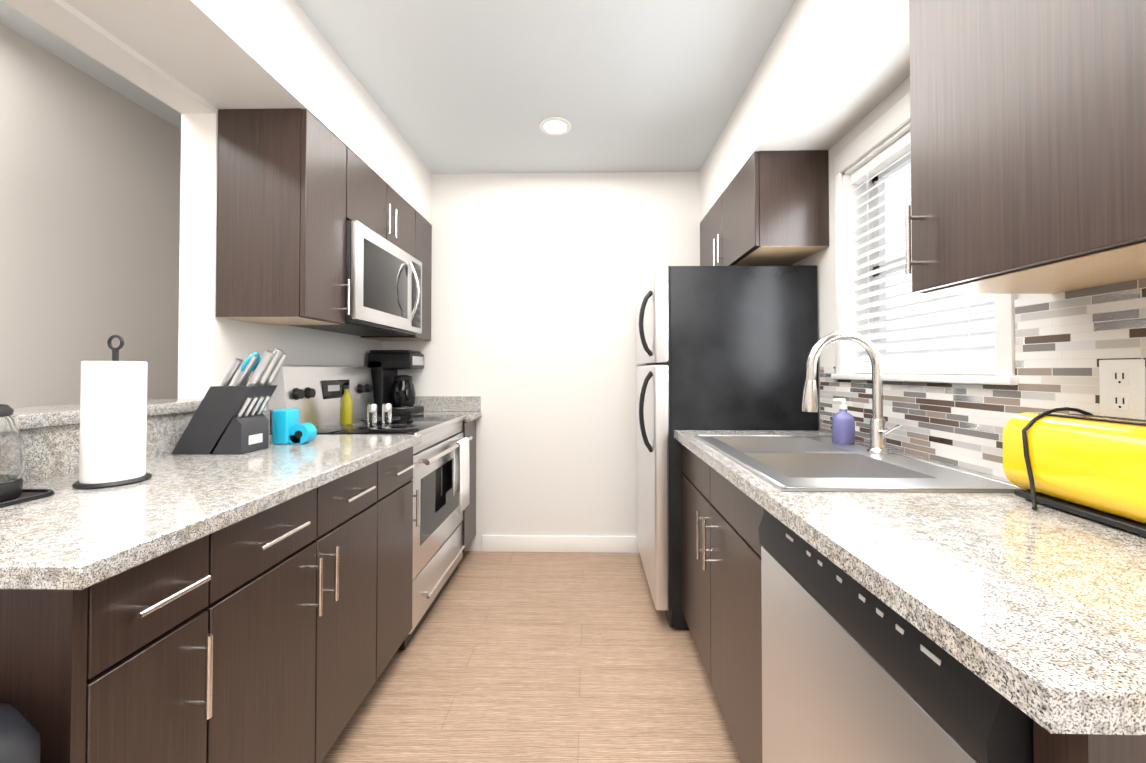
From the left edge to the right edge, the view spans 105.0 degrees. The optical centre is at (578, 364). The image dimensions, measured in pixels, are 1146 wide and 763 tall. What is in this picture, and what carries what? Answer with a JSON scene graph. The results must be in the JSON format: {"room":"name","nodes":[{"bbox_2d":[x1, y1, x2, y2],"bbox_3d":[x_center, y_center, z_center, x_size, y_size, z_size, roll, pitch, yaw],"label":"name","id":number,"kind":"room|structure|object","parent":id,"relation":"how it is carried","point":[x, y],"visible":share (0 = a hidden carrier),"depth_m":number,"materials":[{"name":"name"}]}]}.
{"room":"kitchen","nodes":[
{"label":"kitchen","id":0,"kind":"room"},
{"bbox_2d":[0,23,180,407],"bbox_3d":[-2.264,-0.053,0.597,0.150,2.480,4.644,0,-1,1],"label":"wall","id":1,"kind":"structure","parent":0,"point":[90,170],"depth_m":1.89,"materials":[{"name":"grey paint"}]},
{"bbox_2d":[2,0,381,410],"bbox_3d":[-1.414,-0.053,0.580,0.130,2.480,4.644,0,-1,1],"label":"wall","id":2,"kind":"structure","parent":0,"point":[212,347],"depth_m":1.60,"materials":[{"name":"white paint"}]},
{"bbox_2d":[11,399,202,429],"bbox_3d":[-1.460,0.120,-0.071,0.265,0.035,3.326,0,-1,1],"label":"sill","id":3,"kind":"structure","parent":2,"relation":"attached to","point":[40,416],"depth_m":1.14,"materials":[{"name":"stone"}]},
{"bbox_2d":[19,412,194,483],"bbox_3d":[-1.328,0.220,1.103,0.018,0.128,0.969,0,-1,1],"label":"backsplash","id":4,"kind":"structure","parent":2,"relation":"attached to","point":[53,450],"depth_m":1.13,"materials":[{"name":"beige stone"}]},
{"bbox_2d":[216,108,351,324],"bbox_3d":[-1.160,-0.553,1.742,0.328,0.764,0.272,0,-1,1],"label":"upper cabinet","id":5,"kind":"object","parent":2,"relation":"attached to","point":[297,188],"depth_m":1.61,"materials":[{"name":"brown wood"}]},
{"bbox_2d":[352,152,419,260],"bbox_3d":[-1.149,-0.775,2.255,0.328,0.306,0.745,0,-1,1],"label":"upper cabinet","id":6,"kind":"object","parent":2,"relation":"attached to","point":[375,204],"depth_m":2.21,"materials":[{"name":"brown wood"}]},
{"bbox_2d":[290,220,421,335],"bbox_3d":[-1.097,-0.391,2.248,0.428,0.441,0.739,0,-1,1],"label":"over-the-range microwave","id":7,"kind":"object","parent":6,"relation":"attached to","point":[384,275],"visible":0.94,"depth_m":2.11,"materials":[{"name":"silver metal"}]},
{"bbox_2d":[360,215,431,340],"bbox_3d":[-1.139,-0.539,2.764,0.328,0.764,0.275,0,-1,1],"label":"upper cabinet","id":8,"kind":"object","parent":2,"relation":"attached to","point":[425,227],"depth_m":2.79,"materials":[{"name":"brown wood"}]},
{"bbox_2d":[0,0,794,173],"bbox_3d":[-1.379,-1.323,0.597,5.680,0.060,5.044,0,-1,1],"label":"ceiling","id":9,"kind":"structure","parent":0,"point":[467,86],"depth_m":1.92,"materials":[{"name":"white paint"}]},
{"bbox_2d":[64,0,431,224],"bbox_3d":[-1.184,-1.123,0.590,0.330,0.340,4.644,0,-1,1],"label":"soffit beam","id":10,"kind":"structure","parent":9,"relation":"attached to","point":[250,54],"depth_m":1.48,"materials":[{"name":"white paint"}]},
{"bbox_2d":[539,117,570,135],"bbox_3d":[-0.126,-1.264,2.339,0.170,0.007,0.170,0,-1,1],"label":"recessed light","id":11,"kind":"object","parent":9,"relation":"in","point":[555,126],"visible":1,"depth_m":2.33,"materials":[{"name":"white"}]},
{"bbox_2d":[699,0,909,222],"bbox_3d":[0.900,-1.123,0.547,0.320,0.340,4.644,0,-1,1],"label":"soffit beam","id":12,"kind":"structure","parent":9,"relation":"attached to","point":[828,74],"depth_m":1.56,"materials":[{"name":"white paint"}]},
{"bbox_2d":[321,551,740,762],"bbox_3d":[-1.379,1.217,0.561,5.680,0.060,5.044,0,-1,1],"label":"floor","id":13,"kind":"structure","parent":0,"point":[546,657],"depth_m":1.68,"materials":[{"name":"brown wood"}]},
{"bbox_2d":[0,703,40,762],"bbox_3d":[-1.013,0.799,0.393,0.683,0.770,0.426,0,-1,1],"label":"trash can","id":14,"kind":"object","parent":13,"relation":"on","point":[20,741],"visible":1,"depth_m":0.55,"materials":[{"name":"black plastic"}]},
{"bbox_2d":[0,532,223,762],"bbox_3d":[-1.030,0.752,0.738,0.628,0.875,0.227,0,-1,1],"label":"base cabinet","id":15,"kind":"object","parent":13,"relation":"on","point":[128,669],"depth_m":0.70,"materials":[{"name":"brown wood"}]},
{"bbox_2d":[0,432,420,595],"bbox_3d":[-1.004,0.304,1.229,0.661,0.035,1.237,0,-1,1],"label":"countertop","id":16,"kind":"structure","parent":15,"relation":"on","point":[71,541],"depth_m":0.87,"materials":[{"name":"beige stone"}]},
{"bbox_2d":[0,489,54,507],"bbox_3d":[-1.223,0.275,0.854,0.190,0.010,0.220,0,-1,1],"label":"mat","id":17,"kind":"object","parent":16,"relation":"on","point":[26,495],"visible":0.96,"depth_m":0.92,"materials":[{"name":"black plastic"}]},
{"bbox_2d":[0,404,25,501],"bbox_3d":[-1.212,0.176,0.870,0.199,0.199,0.166,0,-1,1],"label":"kettle","id":18,"kind":"object","parent":17,"relation":"on","point":[12,459],"visible":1,"depth_m":0.89,"materials":[{"name":"clear glass"}]},
{"bbox_2d":[72,335,151,488],"bbox_3d":[-1.117,0.106,1.057,0.132,0.354,0.132,0,-1,1],"label":"paper towel holder","id":19,"kind":"object","parent":16,"relation":"on","point":[113,413],"visible":1,"depth_m":1.02,"materials":[{"name":"white paper"}]},
{"bbox_2d":[172,348,287,453],"bbox_3d":[-1.146,0.117,1.465,0.316,0.344,0.120,0,-1,1],"label":"knife block","id":20,"kind":"object","parent":16,"relation":"on","point":[226,418],"visible":1,"depth_m":1.41,"materials":[{"name":"grey"}]},
{"bbox_2d":[272,408,316,443],"bbox_3d":[-1.047,0.228,1.621,0.131,0.125,0.070,0,-1,1],"label":"pencil sharpener","id":21,"kind":"object","parent":16,"relation":"on","point":[287,428],"visible":1,"depth_m":1.59,"materials":[{"name":"teal plastic"}]},
{"bbox_2d":[224,460,383,762],"bbox_3d":[-1.021,0.758,1.190,0.628,0.875,0.677,0,-1,1],"label":"base cabinet","id":22,"kind":"object","parent":13,"relation":"on","point":[253,607],"depth_m":1.13,"materials":[{"name":"brown wood"}]},
{"bbox_2d":[267,365,472,649],"bbox_3d":[-0.970,0.608,2.225,0.682,1.205,0.756,0,-1,1],"label":"range","id":23,"kind":"object","parent":13,"relation":"on","point":[313,394],"visible":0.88,"depth_m":2.10,"materials":[{"name":"silver metal"}]},
{"bbox_2d":[340,385,352,424],"bbox_3d":[-1.137,0.198,2.149,0.056,0.190,0.056,0,-1,1],"label":"oil bottle","id":24,"kind":"object","parent":23,"relation":"on","point":[346,409],"visible":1,"depth_m":2.13,"materials":[{"name":"yellow glass"}]},
{"bbox_2d":[367,404,376,423],"bbox_3d":[-1.031,0.245,2.191,0.045,0.097,0.044,0,-1,1],"label":"shaker","id":25,"kind":"object","parent":23,"relation":"on","point":[371,413],"visible":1,"depth_m":2.17,"materials":[{"name":"silver metal"}]},
{"bbox_2d":[382,403,391,422],"bbox_3d":[-0.970,0.245,2.220,0.045,0.097,0.044,0,-1,1],"label":"shaker","id":26,"kind":"object","parent":23,"relation":"on","point":[386,412],"visible":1,"depth_m":2.20,"materials":[{"name":"silver metal"}]},
{"bbox_2d":[453,437,469,513],"bbox_3d":[-0.635,0.596,2.385,0.042,0.372,0.171,0,-1,1],"label":"hanging towel","id":27,"kind":"object","parent":23,"relation":"hanging from","point":[461,481],"visible":0.94,"depth_m":2.36,"materials":[{"name":"white fabric"}]},
{"bbox_2d":[384,444,418,668],"bbox_3d":[-1.011,0.765,1.685,0.628,0.875,0.313,0,-1,1],"label":"base cabinet","id":28,"kind":"object","parent":13,"relation":"on","point":[398,470],"depth_m":1.69,"materials":[{"name":"brown wood"}]},
{"bbox_2d":[461,420,475,551],"bbox_3d":[-0.989,0.780,2.742,0.628,0.875,0.276,0,-1,1],"label":"base cabinet","id":29,"kind":"object","parent":13,"relation":"on","point":[469,514],"depth_m":2.76,"materials":[{"name":"brown wood"}]},
{"bbox_2d":[411,412,480,423],"bbox_3d":[-0.972,0.325,2.748,0.661,0.035,0.276,0,-1,1],"label":"countertop","id":30,"kind":"structure","parent":29,"relation":"on","point":[470,416],"depth_m":2.74,"materials":[{"name":"beige stone"}]},
{"bbox_2d":[367,350,423,414],"bbox_3d":[-1.143,0.111,2.758,0.273,0.392,0.215,0,-1,1],"label":"coffee maker","id":31,"kind":"object","parent":30,"relation":"on","point":[389,385],"visible":0.96,"depth_m":2.67,"materials":[{"name":"black plastic"}]},
{"bbox_2d":[636,265,817,628],"bbox_3d":[0.687,0.372,2.366,0.798,1.672,0.774,0,-1,1],"label":"refrigerator","id":32,"kind":"object","parent":13,"relation":"on","point":[723,347],"visible":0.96,"depth_m":1.99,"materials":[{"name":"black metal"}]},
{"bbox_2d":[674,430,1000,762],"bbox_3d":[0.744,0.745,1.500,0.650,0.910,0.929,0,-1,1],"label":"base cabinet","id":33,"kind":"object","parent":13,"relation":"on","point":[711,481],"depth_m":1.45,"materials":[{"name":"brown wood"}]},
{"bbox_2d":[695,435,1025,491],"bbox_3d":[0.731,0.376,1.368,0.543,0.193,0.800,0,-1,1],"label":"double-bowl sink","id":34,"kind":"object","parent":33,"relation":"in","point":[803,462],"visible":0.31,"depth_m":1.32,"materials":[{"name":"silver metal"}]},
{"bbox_2d":[832,399,854,443],"bbox_3d":[0.957,0.205,1.591,0.072,0.160,0.072,0,-1,1],"label":"soap bottle","id":35,"kind":"object","parent":34,"relation":"on","point":[843,425],"visible":1,"depth_m":1.56,"materials":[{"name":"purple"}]},
{"bbox_2d":[801,331,902,453],"bbox_3d":[0.851,0.087,1.371,0.270,0.389,0.137,0,-1,1],"label":"gooseneck faucet","id":36,"kind":"object","parent":34,"relation":"on","point":[879,433],"visible":0.98,"depth_m":1.40,"materials":[{"name":"silver metal"}]},
{"bbox_2d":[758,510,1033,762],"bbox_3d":[0.726,0.755,0.728,0.618,0.867,0.594,0,-1,1],"label":"dishwasher","id":37,"kind":"object","parent":13,"relation":"on","point":[854,671],"visible":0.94,"depth_m":0.67,"materials":[{"name":"silver metal"}]},
{"bbox_2d":[742,474,1145,762],"bbox_3d":[0.727,0.734,0.695,0.650,0.910,0.681,0,-1,1],"label":"base cabinet","id":38,"kind":"object","parent":13,"relation":"on","point":[1038,616],"depth_m":0.57,"materials":[{"name":"grey stone"}]},
{"bbox_2d":[1003,407,1145,537],"bbox_3d":[0.957,0.182,0.791,0.189,0.194,0.304,0,-1,5],"label":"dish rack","id":39,"kind":"object","parent":38,"relation":"on","point":[1086,464],"visible":1,"depth_m":0.79,"materials":[{"name":"yellow"}]},
{"bbox_2d":[382,171,699,550],"bbox_3d":[-1.330,-0.019,2.975,5.680,2.480,0.150,0,-1,1],"label":"wall","id":40,"kind":"structure","parent":0,"point":[538,280],"depth_m":2.88,"materials":[{"name":"white paint"}]},
{"bbox_2d":[482,535,638,552],"bbox_3d":[-0.102,1.167,2.851,1.060,0.105,0.014,0,-1,1],"label":"baseboard","id":41,"kind":"structure","parent":40,"relation":"attached to","point":[546,543],"depth_m":2.85,"materials":[{"name":"white wood"}]},
{"bbox_2d":[793,76,1045,478],"bbox_3d":[1.140,-0.054,0.527,0.160,2.480,4.644,0,-1,1],"label":"wall","id":42,"kind":"structure","parent":0,"point":[823,260],"depth_m":1.89,"materials":[{"name":"white paint"}]},
{"bbox_2d":[700,150,828,265],"bbox_3d":[0.919,-0.716,2.388,0.355,0.420,0.947,0,-1,1],"label":"upper cabinet","id":43,"kind":"object","parent":42,"relation":"attached to","point":[768,208],"visible":0.88,"depth_m":1.92,"materials":[{"name":"brown wood"}]},
{"bbox_2d":[831,92,1018,384],"bbox_3d":[1.134,-0.410,1.458,0.170,0.932,0.785,0,-1,1],"label":"window","id":44,"kind":"structure","parent":42,"relation":"in","point":[888,123],"depth_m":1.76,"materials":[{"name":"white"}]},
{"bbox_2d":[851,131,995,374],"bbox_3d":[1.124,-0.373,1.460,0.050,0.808,0.648,0,-1,1],"label":"window blind","id":45,"kind":"object","parent":44,"relation":"attached to","point":[890,155],"visible":0.54,"depth_m":1.50,"materials":[{"name":"white plastic"}]},
{"bbox_2d":[820,278,1145,478],"bbox_3d":[1.067,0.064,1.138,0.008,0.441,1.665,0,-1,1],"label":"tile backsplash","id":46,"kind":"structure","parent":42,"relation":"attached to","point":[1066,342],"depth_m":1.05,"materials":[{"name":"tile"}]},
{"bbox_2d":[1099,359,1145,419],"bbox_3d":[1.053,0.048,0.854,0.006,0.115,0.072,0,-1,1],"label":"electrical outlet plate","id":47,"kind":"object","parent":46,"relation":"attached to","point":[1122,387],"visible":0.9,"depth_m":0.85,"materials":[{"name":"white plastic"}]},
{"bbox_2d":[905,0,1145,293],"bbox_3d":[0.904,-0.556,0.767,0.318,0.786,0.453,0,-1,1],"label":"upper cabinet","id":48,"kind":"object","parent":42,"relation":"attached to","point":[1028,142],"visible":1,"depth_m":0.72,"materials":[{"name":"brown wood"}]},
{"label":"outside","id":49,"kind":"structure","parent":0,"visible":0},
{"bbox_2d":[885,165,994,361],"bbox_3d":[1.499,-0.378,1.452,0.020,2.025,1.880,0,-1,1],"label":"sky","id":50,"kind":"structure","parent":49,"point":[898,177],"depth_m":2.00,"materials":[{"name":"white"}]}
]}

